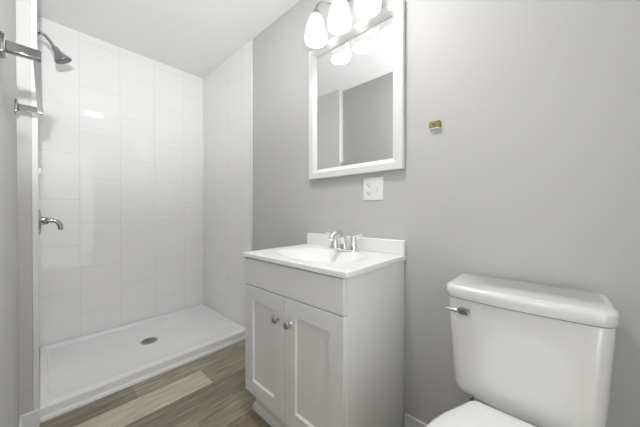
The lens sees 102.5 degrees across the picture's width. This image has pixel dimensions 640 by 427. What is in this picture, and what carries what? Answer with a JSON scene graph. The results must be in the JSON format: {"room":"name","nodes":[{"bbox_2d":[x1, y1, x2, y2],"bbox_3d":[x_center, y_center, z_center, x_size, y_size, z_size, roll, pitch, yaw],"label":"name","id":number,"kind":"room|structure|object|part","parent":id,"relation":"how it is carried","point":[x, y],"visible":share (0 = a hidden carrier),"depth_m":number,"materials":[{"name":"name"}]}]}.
{"room":"bathroom","nodes":[
{"label":"bathroom","id":0,"kind":"room"},
{"bbox_2d":[0,0,18,426],"bbox_3d":[-0.906,-0.186,0.667,3.339,2.393,0.100,0,0,43],"label":"wall","id":1,"kind":"structure","parent":0,"point":[9,360],"depth_m":0.84,"materials":[{"name":"grey paint"}]},
{"bbox_2d":[18,416,22,426],"bbox_3d":[-0.534,0.969,0.409,2.232,0.088,0.013,0,0,43],"label":"baseboard","id":2,"kind":"structure","parent":1,"relation":"attached to","point":[20,422],"depth_m":1.13,"materials":[{"name":"white paint"}]},
{"bbox_2d":[0,31,42,114],"bbox_3d":[-1.037,-0.449,0.908,0.642,0.052,0.080,0,0,43],"label":"towel bar","id":3,"kind":"object","parent":1,"relation":"attached to","point":[6,46],"visible":1,"depth_m":0.72,"materials":[{"name":"metal"}]},
{"bbox_3d":[-0.819,-0.447,0.710,0.024,0.026,0.066,0,0,43],"label":"post","id":4,"kind":"part","parent":3,"relation":"part of","materials":[{"name":"metal"}]},
{"bbox_3d":[-1.251,-0.450,1.111,0.024,0.026,0.072,0,0,43],"label":"post","id":5,"kind":"part","parent":3,"relation":"part of","materials":[{"name":"metal"}]},
{"bbox_2d":[16,0,39,415],"bbox_3d":[-1.681,-0.191,1.488,0.900,2.393,0.062,0,0,43],"label":"wall","id":6,"kind":"structure","parent":0,"point":[23,34],"depth_m":1.18,"materials":[{"name":"grey paint"}]},
{"bbox_2d":[19,409,38,426],"bbox_3d":[-1.345,0.964,1.186,0.013,0.088,0.060,0,0,43],"label":"baseboard","id":7,"kind":"structure","parent":6,"relation":"attached to","point":[30,419],"depth_m":1.19,"materials":[{"name":"white paint"}]},
{"bbox_2d":[30,0,39,425],"bbox_3d":[-1.334,-0.189,1.201,0.007,2.393,0.021,0,0,43],"label":"trim","id":8,"kind":"structure","parent":6,"relation":"attached to","point":[33,3],"depth_m":1.20,"materials":[{"name":"white paint"}]},
{"bbox_2d":[38,209,62,234],"bbox_3d":[-1.628,0.050,1.554,0.156,0.156,0.104,0,0,43],"label":"shower valve","id":9,"kind":"object","parent":6,"relation":"attached to","point":[42,220],"visible":0.96,"depth_m":1.53,"materials":[{"name":"metal"}]},
{"bbox_3d":[-1.616,0.066,1.568,0.026,0.070,0.066,0,0,43],"label":"lever","id":10,"kind":"part","parent":9,"relation":"part of","materials":[{"name":"metal"}]},
{"bbox_2d":[37,26,71,63],"bbox_3d":[-1.613,-1.011,1.563,0.088,0.178,0.147,0,0,43],"label":"shower","id":11,"kind":"object","parent":6,"relation":"attached to","point":[60,57],"visible":1,"depth_m":1.55,"materials":[{"name":"metal"}]},
{"bbox_3d":[-1.635,-1.035,1.540,0.019,0.087,0.083,0,0,43],"label":"arm","id":12,"kind":"part","parent":11,"relation":"part of","materials":[{"name":"metal"}]},
{"bbox_2d":[37,16,203,345],"bbox_3d":[-1.600,-0.210,2.237,0.006,2.363,1.152,0,0,43],"label":"wall","id":13,"kind":"structure","parent":0,"point":[120,130],"depth_m":2.12,"materials":[{"name":"tile"}]},
{"bbox_2d":[39,340,270,426],"bbox_3d":[-0.165,1.040,0.891,4.139,0.060,1.420,0,0,43],"label":"floor","id":14,"kind":"structure","parent":0,"point":[209,390],"depth_m":1.37,"materials":[{"name":"brown wood"}]},
{"bbox_2d":[39,304,244,422],"bbox_3d":[-1.276,0.972,1.947,0.869,0.062,1.150,0,0,43],"label":"shower pan","id":15,"kind":"object","parent":14,"relation":"on","point":[76,372],"visible":0.97,"depth_m":1.76,"materials":[{"name":"white plastic"}]},
{"bbox_2d":[245,257,403,426],"bbox_3d":[-0.004,0.611,1.230,0.624,0.793,0.494,0,0,43],"label":"vanity cabinet","id":16,"kind":"object","parent":14,"relation":"on","point":[322,350],"visible":0.92,"depth_m":1.02,"materials":[{"name":"grey paint"}]},
{"bbox_3d":[-0.256,0.611,1.182,0.300,0.522,0.018,0,0,43],"label":"door","id":17,"kind":"part","parent":16,"relation":"part of","materials":[{"name":"grey paint"}]},
{"bbox_3d":[-0.112,0.993,1.116,0.622,0.030,0.016,0,0,43],"label":"shoe moulding","id":18,"kind":"part","parent":16,"relation":"part of","materials":[{"name":"grey paint"}]},
{"bbox_3d":[-0.186,0.448,1.083,0.029,0.029,0.032,0,0,43],"label":"knob","id":19,"kind":"part","parent":16,"relation":"part of","materials":[{"name":"silver metal"}]},
{"bbox_3d":[-0.131,0.449,1.032,0.029,0.029,0.032,0,0,43],"label":"knob","id":20,"kind":"part","parent":16,"relation":"part of","materials":[{"name":"silver metal"}]},
{"bbox_3d":[-0.141,0.283,1.075,0.612,0.126,0.018,0,0,43],"label":"false drawer","id":21,"kind":"part","parent":16,"relation":"part of","materials":[{"name":"grey paint"}]},
{"bbox_3d":[-0.029,0.612,0.974,0.309,0.522,0.018,0,0,43],"label":"door","id":22,"kind":"part","parent":16,"relation":"part of","materials":[{"name":"grey paint"}]},
{"bbox_2d":[243,233,405,278],"bbox_3d":[0.008,0.211,1.236,0.638,0.173,0.467,0,0,43],"label":"sink","id":23,"kind":"object","parent":16,"relation":"in","point":[316,255],"visible":0.89,"depth_m":1.23,"materials":[{"name":"ceramic"}]},
{"bbox_2d":[326,230,363,251],"bbox_3d":[0.094,0.138,1.309,0.239,0.108,0.145,0,0,43],"label":"faucet","id":24,"kind":"object","parent":23,"relation":"on","point":[353,246],"visible":1,"depth_m":1.30,"materials":[{"name":"silver metal"}]},
{"bbox_3d":[0.079,0.148,1.383,0.054,0.072,0.054,0,0,43],"label":"handle","id":25,"kind":"part","parent":24,"relation":"part of","materials":[{"name":"silver metal"}]},
{"bbox_3d":[0.093,0.134,1.308,0.052,0.102,0.143,0,0,43],"label":"spout","id":26,"kind":"part","parent":24,"relation":"part of","materials":[{"name":"silver metal"}]},
{"bbox_3d":[0.124,0.185,1.342,0.180,0.013,0.056,0,0,43],"label":"plate","id":27,"kind":"part","parent":24,"relation":"part of","materials":[{"name":"silver metal"}]},
{"bbox_3d":[0.169,0.148,1.301,0.054,0.072,0.054,0,0,43],"label":"handle","id":28,"kind":"part","parent":24,"relation":"part of","materials":[{"name":"silver metal"}]},
{"bbox_3d":[0.237,0.612,1.043,0.016,0.793,0.443,0,0,43],"label":"panel","id":29,"kind":"part","parent":16,"relation":"part of","materials":[{"name":"grey paint"}]},
{"bbox_2d":[426,274,619,426],"bbox_3d":[0.472,0.625,0.638,0.398,0.773,0.684,0,0,43],"label":"toilet","id":30,"kind":"object","parent":14,"relation":"on","point":[533,355],"visible":1,"depth_m":0.72,"materials":[{"name":"white ceramic"}]},
{"bbox_3d":[0.439,0.316,0.846,0.044,0.013,0.014,0,0,43],"label":"lever arm","id":31,"kind":"part","parent":30,"relation":"part of","materials":[{"name":"silver metal"}]},
{"bbox_3d":[0.469,0.316,0.835,0.033,0.017,0.038,0,0,43],"label":"flush handle","id":32,"kind":"part","parent":30,"relation":"part of","materials":[{"name":"metal"}]},
{"bbox_3d":[0.397,0.581,0.555,0.362,0.023,0.461,0,0,43],"label":"seat lid","id":33,"kind":"part","parent":30,"relation":"part of","materials":[{"name":"plastic"}]},
{"bbox_3d":[0.630,0.258,0.808,0.398,0.042,0.215,0,0,43],"label":"tank lid","id":34,"kind":"part","parent":30,"relation":"part of","materials":[{"name":"white ceramic"}]},
{"bbox_2d":[37,0,299,77],"bbox_3d":[-0.460,-1.435,1.146,3.339,0.100,1.420,0,0,43],"label":"ceiling","id":35,"kind":"structure","parent":0,"point":[194,37],"depth_m":1.87,"materials":[{"name":"paint"}]},
{"bbox_2d":[203,0,639,426],"bbox_3d":[-0.016,-0.192,1.638,3.339,2.393,0.106,0,0,43],"label":"wall","id":36,"kind":"structure","parent":0,"point":[530,173],"depth_m":1.03,"materials":[{"name":"grey paint"}]},
{"bbox_2d":[250,38,252,250],"bbox_3d":[-0.548,-0.194,2.052,0.018,2.393,0.016,0,0,43],"label":"trim","id":37,"kind":"structure","parent":36,"relation":"attached to","point":[251,39],"depth_m":2.04,"materials":[{"name":"white paint"}]},
{"bbox_2d":[304,0,381,48],"bbox_3d":[0.119,-1.098,1.317,0.457,0.311,0.188,0,0,43],"label":"vanity light","id":38,"kind":"object","parent":36,"relation":"attached to","point":[339,21],"visible":1,"depth_m":1.33,"materials":[{"name":"white glass"}]},
{"bbox_3d":[-0.023,-1.013,1.407,0.127,0.141,0.127,0,0,43],"label":"lamp shade","id":39,"kind":"part","parent":38,"relation":"part of","materials":[{"name":"white glass"}]},
{"bbox_3d":[0.048,-1.145,1.412,0.154,0.087,0.022,0,0,-8],"label":"arm","id":40,"kind":"part","parent":38,"relation":"part of","materials":[{"name":"silver metal"}]},
{"bbox_3d":[0.099,-1.012,1.295,0.127,0.141,0.127,0,0,43],"label":"lamp shade","id":41,"kind":"part","parent":38,"relation":"part of","materials":[{"name":"white glass"}]},
{"bbox_3d":[0.221,-1.012,1.184,0.127,0.141,0.127,0,0,43],"label":"lamp shade","id":42,"kind":"part","parent":38,"relation":"part of","materials":[{"name":"white glass"}]},
{"bbox_2d":[307,233,405,254],"bbox_3d":[0.159,0.158,1.400,0.636,0.069,0.021,0,0,43],"label":"backsplash","id":43,"kind":"structure","parent":36,"relation":"attached to","point":[390,246],"depth_m":1.29,"materials":[{"name":"stone"}]},
{"bbox_2d":[309,0,404,179],"bbox_3d":[0.163,-0.601,1.387,0.610,0.786,0.029,0,0,43],"label":"wall mirror","id":44,"kind":"object","parent":36,"relation":"attached to","point":[357,79],"visible":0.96,"depth_m":1.34,"materials":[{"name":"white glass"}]},
{"bbox_2d":[317,17,392,169],"bbox_3d":[0.166,-0.601,1.390,0.500,0.676,0.005,0,0,43],"label":"mirror glass","id":45,"kind":"object","parent":44,"relation":"attached to","point":[355,72],"depth_m":1.36,"materials":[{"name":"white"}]},
{"bbox_2d":[363,177,383,200],"bbox_3d":[0.267,-0.125,1.302,0.115,0.116,0.018,0,0,43],"label":"outlet plate","id":46,"kind":"object","parent":36,"relation":"attached to","point":[373,188],"visible":1,"depth_m":1.30,"materials":[{"name":"white plastic"}]},
{"bbox_2d":[366,182,371,195],"bbox_3d":[0.251,-0.125,1.319,0.033,0.071,0.003,0,0,43],"label":"receptacle","id":47,"kind":"object","parent":46,"relation":"attached to","point":[368,184],"depth_m":1.32,"materials":[{"name":"plastic"}]},
{"bbox_2d":[404,412,427,426],"bbox_3d":[0.749,0.970,0.871,0.965,0.080,0.013,0,0,43],"label":"baseboard","id":48,"kind":"structure","parent":36,"relation":"attached to","point":[409,421],"depth_m":1.17,"materials":[{"name":"white paint"}]},
{"bbox_2d":[429,120,440,129],"bbox_3d":[0.491,-0.378,1.096,0.046,0.034,0.018,0,0,43],"label":"bracket","id":49,"kind":"object","parent":36,"relation":"attached to","point":[433,125],"visible":1,"depth_m":1.09,"materials":[{"name":"metal"}]}
]}

